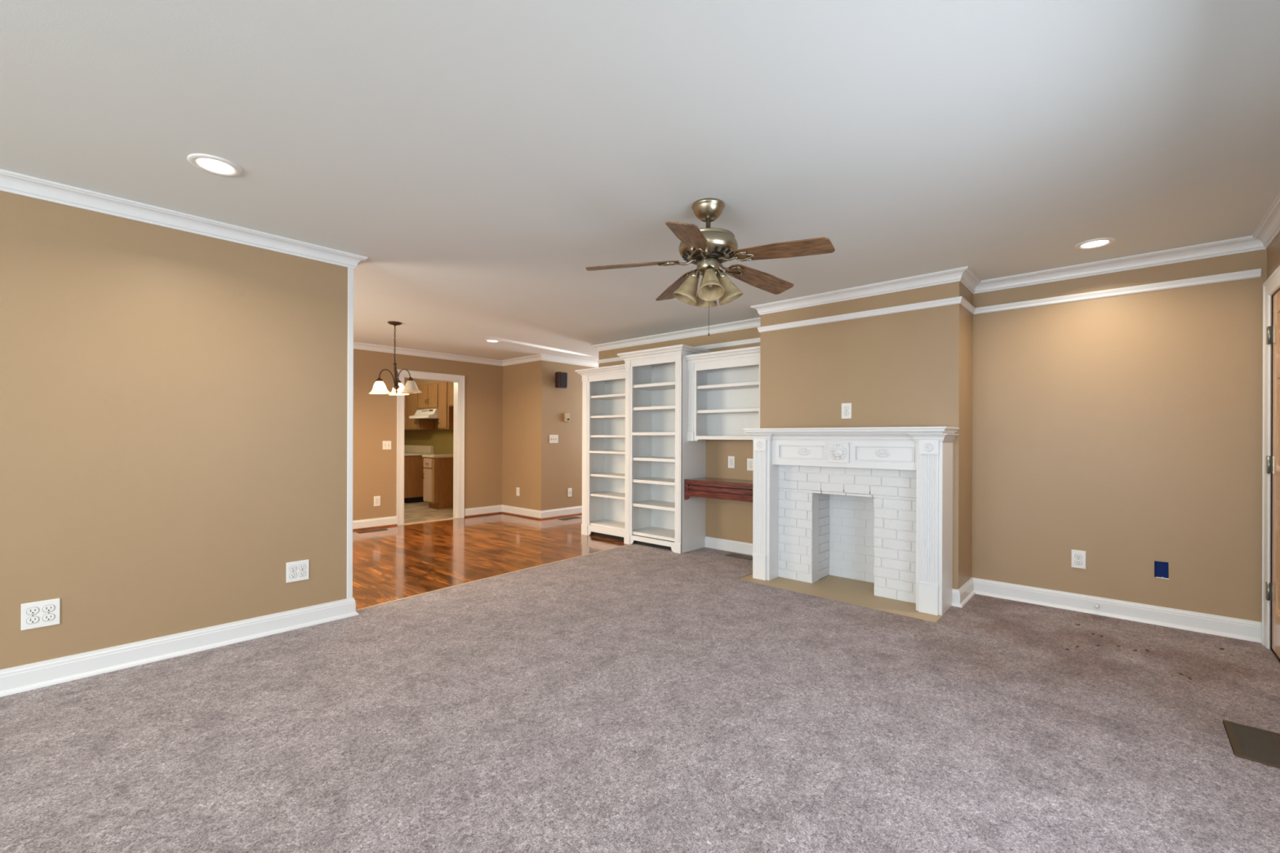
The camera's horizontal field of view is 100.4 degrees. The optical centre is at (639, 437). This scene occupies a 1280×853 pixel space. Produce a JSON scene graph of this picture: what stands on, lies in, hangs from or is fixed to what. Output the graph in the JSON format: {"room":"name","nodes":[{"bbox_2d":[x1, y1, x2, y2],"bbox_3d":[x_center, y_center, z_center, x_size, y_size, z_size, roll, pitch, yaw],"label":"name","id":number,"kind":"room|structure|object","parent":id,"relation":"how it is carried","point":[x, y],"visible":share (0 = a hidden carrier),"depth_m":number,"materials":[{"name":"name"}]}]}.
{"room":"living room","nodes":[
{"label":"living room","id":0,"kind":"room"},
{"bbox_2d":[0,191,347,669],"bbox_3d":[-3.971,0.003,1.491,0.115,2.475,5.872,0,0,42],"label":"wall","id":1,"kind":"structure","parent":0,"point":[174,402],"depth_m":2.90,"materials":[{"name":"beige paint"}]},
{"bbox_2d":[21,598,60,630],"bbox_3d":[-2.900,0.856,2.583,0.009,0.127,0.126,0,0,42],"label":"power outlet","id":2,"kind":"object","parent":1,"relation":"attached to","point":[39,614],"visible":1,"depth_m":2.58,"materials":[{"name":"white plastic"}]},
{"bbox_2d":[26,616,39,624],"bbox_3d":[-2.916,0.877,2.562,0.002,0.034,0.042,0,0,42],"label":"receptacle","id":3,"kind":"object","parent":2,"relation":"attached to","point":[29,620],"depth_m":2.56,"materials":[{"name":"white plastic"}]},
{"bbox_2d":[26,607,39,614],"bbox_3d":[-2.916,0.834,2.562,0.002,0.034,0.042,0,0,42],"label":"receptacle","id":4,"kind":"object","parent":2,"relation":"attached to","point":[29,611],"depth_m":2.56,"materials":[{"name":"white plastic"}]},
{"bbox_2d":[42,613,54,621],"bbox_3d":[-2.881,0.877,2.600,0.002,0.034,0.042,0,0,42],"label":"receptacle","id":5,"kind":"object","parent":2,"relation":"attached to","point":[46,616],"depth_m":2.60,"materials":[{"name":"white plastic"}]},
{"bbox_2d":[42,604,54,612],"bbox_3d":[-2.881,0.834,2.600,0.002,0.034,0.042,0,0,42],"label":"receptacle","id":6,"kind":"object","parent":2,"relation":"attached to","point":[46,608],"depth_m":2.60,"materials":[{"name":"white plastic"}]},
{"bbox_2d":[0,597,358,697],"bbox_3d":[-3.963,1.151,1.504,0.175,0.139,5.906,0,0,42],"label":"baseboard","id":7,"kind":"structure","parent":1,"relation":"attached to","point":[18,679],"depth_m":2.90,"materials":[{"name":"white paint"}]},
{"bbox_2d":[0,168,367,269],"bbox_3d":[-3.943,-1.194,1.517,0.247,0.080,5.942,0,0,42],"label":"trim","id":8,"kind":"structure","parent":1,"relation":"attached to","point":[11,182],"depth_m":2.89,"materials":[{"name":"white paint"}]},
{"bbox_2d":[285,559,308,582],"bbox_3d":[-2.171,0.848,3.385,0.009,0.127,0.126,0,0,42],"label":"power outlet","id":9,"kind":"object","parent":1,"relation":"attached to","point":[297,571],"visible":1,"depth_m":3.38,"materials":[{"name":"white plastic"}]},
{"bbox_2d":[288,572,297,577],"bbox_3d":[-2.187,0.870,3.365,0.002,0.034,0.042,0,0,42],"label":"receptacle","id":10,"kind":"object","parent":9,"relation":"attached to","point":[291,575],"depth_m":3.36,"materials":[{"name":"white plastic"}]},
{"bbox_2d":[288,565,297,571],"bbox_3d":[-2.187,0.827,3.365,0.002,0.034,0.042,0,0,42],"label":"receptacle","id":11,"kind":"object","parent":9,"relation":"attached to","point":[291,568],"depth_m":3.36,"materials":[{"name":"white plastic"}]},
{"bbox_2d":[298,570,306,577],"bbox_3d":[-2.153,0.870,3.403,0.002,0.034,0.042,0,0,42],"label":"receptacle","id":12,"kind":"object","parent":9,"relation":"attached to","point":[301,573],"depth_m":3.40,"materials":[{"name":"white plastic"}]},
{"bbox_2d":[298,564,306,569],"bbox_3d":[-2.153,0.827,3.403,0.006,0.034,0.042,0,0,42],"label":"receptacle","id":13,"kind":"object","parent":9,"relation":"attached to","point":[301,566],"depth_m":3.40,"materials":[{"name":"white plastic"}]},
{"bbox_2d":[346,267,353,599],"bbox_3d":[-2.006,0.034,3.654,0.125,2.372,0.036,0,0,42],"label":"trim","id":14,"kind":"structure","parent":1,"relation":"attached to","point":[350,271],"depth_m":3.61,"materials":[{"name":"white paint"}]},
{"bbox_2d":[355,543,631,610],"bbox_3d":[-1.067,1.220,4.872,0.040,0.023,3.076,0,0,39],"label":"trim","id":15,"kind":"structure","parent":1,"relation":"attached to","point":[631,544],"depth_m":4.49,"materials":[{"name":"brown wood"}]},
{"bbox_2d":[404,378,443,385],"bbox_3d":[-3.906,-1.103,9.948,4.040,0.263,0.259,0,0,42],"label":"wall","id":16,"kind":"structure","parent":0,"point":[418,382],"depth_m":9.88,"materials":[{"name":"beige paint"}]},
{"bbox_2d":[352,348,502,520],"bbox_3d":[-4.067,0.003,6.664,0.120,2.475,5.605,0,0,42],"label":"wall","id":17,"kind":"structure","parent":0,"point":[375,415],"depth_m":7.34,"materials":[{"name":"beige paint"}]},
{"bbox_2d":[373,496,380,506],"bbox_3d":[-3.530,0.855,7.163,0.009,0.132,0.084,0,0,42],"label":"power outlet","id":18,"kind":"object","parent":17,"relation":"attached to","point":[376,499],"visible":1,"depth_m":7.16,"materials":[{"name":"white plastic"}]},
{"bbox_2d":[382,440,391,449],"bbox_3d":[-3.438,0.107,7.255,0.018,0.116,0.114,0,0,42],"label":"light switch","id":19,"kind":"object","parent":17,"relation":"attached to","point":[386,444],"visible":1,"depth_m":7.26,"materials":[{"name":"white plastic"}]},
{"bbox_2d":[396,368,464,525],"bbox_3d":[-3.055,0.140,7.768,0.147,2.152,1.010,0,0,42],"label":"door frame","id":20,"kind":"structure","parent":17,"relation":"in","point":[459,380],"depth_m":8.03,"materials":[{"name":"white paint"}]},
{"bbox_2d":[403,517,458,524],"bbox_3d":[-3.028,1.216,7.740,0.080,0.016,0.830,0,0,42],"label":"trim","id":21,"kind":"structure","parent":17,"relation":"attached to","point":[451,517],"depth_m":7.70,"materials":[{"name":"brown wood"}]},
{"bbox_2d":[352,504,582,528],"bbox_3d":[-2.604,1.156,7.423,1.036,0.139,8.500,0,0,42],"label":"baseboard","id":22,"kind":"structure","parent":17,"relation":"attached to","point":[363,523],"depth_m":8.13,"materials":[{"name":"white paint"}]},
{"bbox_2d":[353,342,598,367],"bbox_3d":[-2.576,-1.189,7.405,1.087,0.080,8.500,0,0,42],"label":"trim","id":23,"kind":"structure","parent":17,"relation":"attached to","point":[357,345],"depth_m":7.99,"materials":[{"name":"white paint"}]},
{"bbox_2d":[404,419,453,454],"bbox_3d":[-3.778,0.004,10.085,4.050,2.475,0.120,0,0,42],"label":"wall","id":24,"kind":"structure","parent":0,"point":[442,440],"depth_m":10.10,"materials":[{"name":"green paint"}]},
{"bbox_2d":[404,395,410,430],"bbox_3d":[-4.649,-0.559,10.552,0.730,0.825,0.358,0,0,42],"label":"upper cabinet","id":25,"kind":"object","parent":24,"relation":"attached to","point":[405,396],"visible":0.1,"depth_m":10.23,"materials":[{"name":"brown wood"}]},
{"bbox_2d":[406,385,435,430],"bbox_3d":[-4.188,-0.558,10.134,0.495,0.825,0.358,0,0,42],"label":"upper cabinet","id":26,"kind":"object","parent":24,"relation":"attached to","point":[412,402],"visible":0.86,"depth_m":10.00,"materials":[{"name":"brown wood"}]},
{"bbox_2d":[418,382,439,409],"bbox_3d":[-3.722,-0.741,9.712,0.740,0.455,0.358,0,0,42],"label":"upper cabinet","id":27,"kind":"object","parent":24,"relation":"attached to","point":[428,397],"visible":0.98,"depth_m":9.57,"materials":[{"name":"brown wood"}]},
{"bbox_2d":[408,408,438,419],"bbox_3d":[-3.771,-0.416,9.660,0.740,0.175,0.494,0,0,42],"label":"range hood","id":28,"kind":"object","parent":27,"relation":"attached to","point":[428,414],"visible":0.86,"depth_m":9.46,"materials":[{"name":"white metal"}]},
{"bbox_2d":[437,381,453,429],"bbox_3d":[-3.312,-0.554,9.339,0.350,0.825,0.358,0,0,42],"label":"upper cabinet","id":29,"kind":"object","parent":24,"relation":"attached to","point":[446,413],"visible":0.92,"depth_m":9.19,"materials":[{"name":"brown wood"}]},
{"bbox_2d":[448,382,453,406],"bbox_3d":[-2.825,-0.745,8.897,0.945,0.440,0.358,0,0,42],"label":"upper cabinet","id":30,"kind":"object","parent":24,"relation":"attached to","point":[451,384],"visible":0.19,"depth_m":9.04,"materials":[{"name":"brown wood"}]},
{"bbox_2d":[404,502,453,523],"bbox_3d":[-4.662,1.223,9.067,4.115,0.030,2.770,0,0,42],"label":"floor","id":31,"kind":"structure","parent":0,"point":[419,511],"depth_m":8.55,"materials":[{"name":"tile"}]},
{"bbox_2d":[404,455,423,502],"bbox_3d":[-4.667,0.774,10.396,1.520,0.872,0.606,0,0,42],"label":"base cabinet","id":32,"kind":"object","parent":31,"relation":"on","point":[413,464],"visible":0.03,"depth_m":9.83,"materials":[{"name":"brown wood"}]},
{"bbox_2d":[404,452,434,456],"bbox_3d":[-4.655,0.317,10.396,1.535,0.038,0.593,0,0,42],"label":"countertop","id":33,"kind":"structure","parent":32,"relation":"on","point":[406,454],"depth_m":9.94,"materials":[{"name":"beige laminate"}]},
{"bbox_2d":[404,444,433,453],"bbox_3d":[-4.492,0.227,10.602,1.500,0.137,0.067,0,0,42],"label":"backsplash panel","id":34,"kind":"object","parent":33,"relation":"on","point":[407,448],"visible":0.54,"depth_m":10.38,"materials":[{"name":"beige laminate"}]},
{"bbox_2d":[422,457,453,509],"bbox_3d":[-3.409,0.779,9.248,0.365,0.872,0.615,0,0,42],"label":"base cabinet","id":35,"kind":"object","parent":31,"relation":"on","point":[437,473],"visible":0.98,"depth_m":9.05,"materials":[{"name":"brown wood"}]},
{"bbox_2d":[422,453,453,457],"bbox_3d":[-3.398,0.322,9.255,0.400,0.038,0.593,0,0,42],"label":"countertop","id":36,"kind":"structure","parent":35,"relation":"on","point":[451,455],"depth_m":9.08,"materials":[{"name":"beige laminate"}]},
{"bbox_2d":[352,513,632,609],"bbox_3d":[-1.717,1.235,6.617,3.550,0.028,8.500,0,0,42],"label":"floor","id":37,"kind":"structure","parent":0,"point":[396,562],"depth_m":5.75,"materials":[{"name":"brown wood"}]},
{"bbox_2d":[355,528,387,533],"bbox_3d":[-3.473,1.212,6.922,0.120,0.005,0.352,0,0,42],"label":"floor vent","id":38,"kind":"object","parent":37,"relation":"in","point":[383,529],"visible":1,"depth_m":6.90,"materials":[{"name":"brown metal"}]},
{"bbox_2d":[559,516,579,519],"bbox_3d":[-1.060,1.221,8.048,0.140,0.005,0.342,0,0,42],"label":"floor vent","id":39,"kind":"object","parent":37,"relation":"in","point":[571,517],"visible":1,"depth_m":8.07,"materials":[{"name":"brown metal"}]},
{"bbox_2d":[574,364,625,541],"bbox_3d":[-0.347,0.191,6.605,0.881,2.070,0.449,0,0,42],"label":"bookcase","id":40,"kind":"object","parent":37,"relation":"on","point":[603,388],"visible":0.66,"depth_m":6.79,"materials":[{"name":"white paint"}]},
{"bbox_2d":[502,360,595,511],"bbox_3d":[-0.795,0.015,9.421,1.020,2.475,3.115,0,0,42],"label":"wall","id":41,"kind":"structure","parent":0,"point":[534,410],"depth_m":8.21,"materials":[{"name":"beige paint"}]},
{"bbox_2d":[352,511,582,530],"bbox_3d":[-2.598,1.211,7.417,1.050,0.030,8.500,0,0,42],"label":"trim","id":42,"kind":"structure","parent":41,"relation":"attached to","point":[528,517],"depth_m":8.11,"materials":[{"name":"white wood"}]},
{"bbox_2d":[516,487,519,496],"bbox_3d":[-1.904,0.846,8.313,0.080,0.130,0.012,0,0,42],"label":"wall plate","id":43,"kind":"object","parent":41,"relation":"attached to","point":[517,488],"visible":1,"depth_m":8.31,"materials":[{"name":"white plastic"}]},
{"bbox_2d":[549,435,558,443],"bbox_3d":[-1.302,0.025,8.089,0.020,0.124,0.162,0,0,42],"label":"light switch","id":44,"kind":"object","parent":41,"relation":"attached to","point":[553,438],"visible":1,"depth_m":8.09,"materials":[{"name":"white plastic"}]},
{"bbox_2d":[555,371,567,388],"bbox_3d":[-1.201,-0.867,8.101,0.149,0.235,0.188,0,0,42],"label":"wall speaker","id":45,"kind":"object","parent":41,"relation":"attached to","point":[561,378],"visible":1,"depth_m":8.03,"materials":[{"name":"black wood"}]},
{"bbox_2d":[560,373,567,386],"bbox_3d":[-1.148,-0.867,8.053,0.007,0.205,0.130,0,0,42],"label":"grille","id":46,"kind":"object","parent":45,"relation":"attached to","point":[563,375],"depth_m":8.05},
{"bbox_2d":[564,413,569,422],"bbox_3d":[-1.130,-0.309,8.264,0.038,0.130,0.084,0,0,42],"label":"thermostat","id":47,"kind":"object","parent":41,"relation":"attached to","point":[566,415],"visible":1,"depth_m":8.24,"materials":[{"name":"beige plastic"}]},
{"bbox_2d":[568,488,572,497],"bbox_3d":[-1.093,0.861,8.329,0.011,0.134,0.080,0,0,42],"label":"wall plate","id":48,"kind":"object","parent":41,"relation":"attached to","point":[570,490],"visible":1,"depth_m":8.33,"materials":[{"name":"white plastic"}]},
{"bbox_2d":[0,0,1279,362],"bbox_3d":[-2.807,-1.280,4.915,12.430,0.100,12.700,0,0,42],"label":"ceiling","id":49,"kind":"structure","parent":0,"point":[480,156],"depth_m":2.12,"materials":[{"name":"paint"}]},
{"bbox_2d":[186,153,242,176],"bbox_3d":[-1.912,-1.222,2.403,0.194,0.009,0.194,0,0,42],"label":"recessed light","id":50,"kind":"object","parent":49,"relation":"in","point":[211,164],"visible":1,"depth_m":2.40,"materials":[{"name":"white"}]},
{"bbox_2d":[368,321,422,395],"bbox_3d":[-2.635,-0.841,5.693,0.508,0.774,0.480,0,0,42],"label":"chandelier","id":51,"kind":"object","parent":49,"relation":"hanging from","point":[411,387],"visible":1,"depth_m":5.68,"materials":[{"name":"white glass"}]},
{"bbox_2d":[484,339,500,342],"bbox_3d":[-1.873,-1.222,6.777,0.194,0.009,0.194,0,0,42],"label":"recessed light","id":52,"kind":"object","parent":49,"relation":"in","point":[486,340],"visible":1,"depth_m":6.76,"materials":[{"name":"white"}]},
{"bbox_2d":[586,198,835,336],"bbox_3d":[0.390,-0.875,2.789,1.216,0.685,1.232,0,0,42],"label":"ceiling fan","id":53,"kind":"object","parent":49,"relation":"hanging from","point":[708,247],"visible":1,"depth_m":2.73,"materials":[{"name":"gold metal"}]},
{"bbox_2d":[1074,237,1115,249],"bbox_3d":[2.835,-1.205,3.327,0.194,0.009,0.194,0,0,42],"label":"recessed light","id":54,"kind":"object","parent":49,"relation":"in","point":[1103,242],"visible":1,"depth_m":3.32,"materials":[{"name":"white"}]},
{"bbox_2d":[0,543,1279,852],"bbox_3d":[-1.145,1.226,1.295,4.890,0.030,9.385,0,0,42],"label":"floor","id":55,"kind":"structure","parent":0,"point":[634,698],"depth_m":2.20,"materials":[{"name":"grey carpet"}]},
{"bbox_2d":[617,344,711,553],"bbox_3d":[0.258,0.132,6.008,0.944,2.184,0.519,0,0,42],"label":"bookcase","id":56,"kind":"object","parent":55,"relation":"on","point":[660,455],"visible":0.91,"depth_m":6.08,"materials":[{"name":"white paint"}]},
{"bbox_2d":[724,552,752,559],"bbox_3d":[1.034,1.215,5.445,0.302,0.005,0.140,0,0,42],"label":"floor vent","id":57,"kind":"object","parent":55,"relation":"in","point":[735,555],"visible":0.84,"depth_m":5.45,"materials":[{"name":"brown metal"}]},
{"bbox_2d":[737,426,959,622],"bbox_3d":[1.660,0.591,4.323,1.612,1.330,0.785,0,0,42],"label":"fireplace","id":58,"kind":"object","parent":55,"relation":"on","point":[862,517],"visible":1,"depth_m":4.21,"materials":[{"name":"white brick"}]},
{"bbox_2d":[742,426,959,434],"bbox_3d":[1.604,-0.051,4.250,1.564,0.047,0.390,0,0,42],"label":"mantel shelf","id":59,"kind":"object","parent":58,"relation":"attached to","point":[866,430],"depth_m":3.98,"materials":[{"name":"white paint"}]},
{"bbox_2d":[1222,720,1279,768],"bbox_3d":[2.502,1.220,2.079,0.284,0.005,0.347,0,0,42],"label":"floor vent","id":60,"kind":"object","parent":55,"relation":"in","point":[1246,742],"visible":1,"depth_m":2.13,"materials":[{"name":"brown metal"}]},
{"bbox_2d":[760,281,973,589],"bbox_3d":[1.870,0.024,4.586,1.616,2.475,0.465,0,0,42],"label":"wall","id":61,"kind":"structure","parent":0,"point":[913,368],"depth_m":4.22,"materials":[{"name":"beige paint"}]},
{"bbox_2d":[705,536,752,555],"bbox_3d":[1.072,1.169,5.610,0.934,0.139,0.016,0,0,42],"label":"baseboard","id":62,"kind":"structure","parent":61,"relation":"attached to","point":[735,546],"depth_m":5.71,"materials":[{"name":"white paint"}]},
{"bbox_2d":[841,403,851,418],"bbox_3d":[1.708,-0.219,4.414,0.082,0.128,0.009,0,0,42],"label":"power outlet","id":63,"kind":"object","parent":61,"relation":"attached to","point":[846,407],"visible":1,"depth_m":4.41,"materials":[{"name":"white plastic"}]},
{"bbox_2d":[598,248,1266,622],"bbox_3d":[2.689,0.027,6.260,5.930,2.475,3.115,0,0,42],"label":"wall","id":64,"kind":"structure","parent":0,"point":[1125,431],"depth_m":3.63,"materials":[{"name":"beige paint"}]},
{"bbox_2d":[684,477,753,502],"bbox_3d":[0.944,0.552,5.466,0.929,0.217,0.397,0,0,42],"label":"desk","id":65,"kind":"object","parent":64,"relation":"attached to","point":[739,490],"visible":0.71,"depth_m":5.37,"materials":[{"name":"brown wood"}]},
{"bbox_2d":[684,346,759,440],"bbox_3d":[0.949,-0.412,5.470,0.933,0.904,0.391,0,0,42],"label":"wall shelf unit","id":66,"kind":"object","parent":64,"relation":"attached to","point":[724,386],"visible":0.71,"depth_m":5.63,"materials":[{"name":"white paint"}]},
{"bbox_2d":[728,456,734,467],"bbox_3d":[0.976,0.265,5.704,0.080,0.126,0.009,0,0,42],"label":"power outlet","id":67,"kind":"object","parent":64,"relation":"attached to","point":[731,459],"visible":1,"depth_m":5.70,"materials":[{"name":"white plastic"}]},
{"bbox_2d":[746,458,753,471],"bbox_3d":[1.148,0.283,5.548,0.080,0.126,0.009,0,0,42],"label":"power outlet","id":68,"kind":"object","parent":64,"relation":"attached to","point":[749,461],"visible":0.96,"depth_m":5.54,"materials":[{"name":"white plastic"}]},
{"bbox_2d":[597,268,1261,364],"bbox_3d":[1.429,-0.996,4.975,5.785,0.047,0.487,0,0,42],"label":"trim","id":69,"kind":"structure","parent":64,"relation":"attached to","point":[1252,273],"depth_m":3.95,"materials":[{"name":"white paint"}]},
{"bbox_2d":[591,191,1279,351],"bbox_3d":[-0.529,-1.182,2.847,5.877,0.080,12.500,0,0,42],"label":"trim","id":70,"kind":"structure","parent":64,"relation":"attached to","point":[1268,228],"depth_m":3.93,"materials":[{"name":"white paint"}]},
{"bbox_2d":[1071,549,1085,568],"bbox_3d":[3.101,0.862,3.773,0.079,0.126,0.009,0,0,42],"label":"power outlet","id":71,"kind":"object","parent":64,"relation":"attached to","point":[1077,557],"visible":1,"depth_m":3.77,"materials":[{"name":"white plastic"}]},
{"bbox_2d":[1075,560,1082,564],"bbox_3d":[3.100,0.884,3.772,0.042,0.034,0.002,0,0,42],"label":"receptacle","id":72,"kind":"object","parent":71,"relation":"attached to","point":[1077,562],"depth_m":3.77,"materials":[{"name":"white plastic"}]},
{"bbox_2d":[1075,553,1082,559],"bbox_3d":[3.100,0.841,3.772,0.042,0.034,0.006,0,0,42],"label":"receptacle","id":73,"kind":"object","parent":71,"relation":"attached to","point":[1077,556],"depth_m":3.77,"materials":[{"name":"white plastic"}]},
{"bbox_2d":[951,577,1262,643],"bbox_3d":[3.003,1.176,3.534,1.555,0.139,0.496,0,0,42],"label":"baseboard","id":74,"kind":"structure","parent":64,"relation":"attached to","point":[1214,624],"depth_m":3.63,"materials":[{"name":"white paint"}]},
{"bbox_2d":[1154,560,1168,579],"bbox_3d":[3.421,0.868,3.500,0.069,0.110,0.025,0,0,42],"label":"electrical box","id":75,"kind":"object","parent":64,"relation":"attached to","point":[1161,568],"visible":1,"depth_m":3.49,"materials":[{"name":"blue plastic"}]},
{"bbox_2d":[1266,232,1279,646],"bbox_3d":[0.640,0.020,-0.321,0.120,2.475,9.385,0,0,42],"label":"wall","id":76,"kind":"structure","parent":0,"point":[1273,250],"depth_m":3.09,"materials":[{"name":"beige paint"}]},
{"bbox_2d":[1262,265,1279,658],"bbox_3d":[3.387,0.167,2.723,0.142,2.160,1.085,0,0,42],"label":"door frame","id":77,"kind":"structure","parent":76,"relation":"in","point":[1271,335],"depth_m":3.09,"materials":[{"name":"white paint"}]},
{"bbox_2d":[1270,648,1279,662],"bbox_3d":[3.398,1.239,2.708,0.140,0.036,0.945,0,0,42],"label":"trim","id":78,"kind":"structure","parent":76,"relation":"attached to","point":[1272,650],"depth_m":3.00,"materials":[{"name":"gold metal"}]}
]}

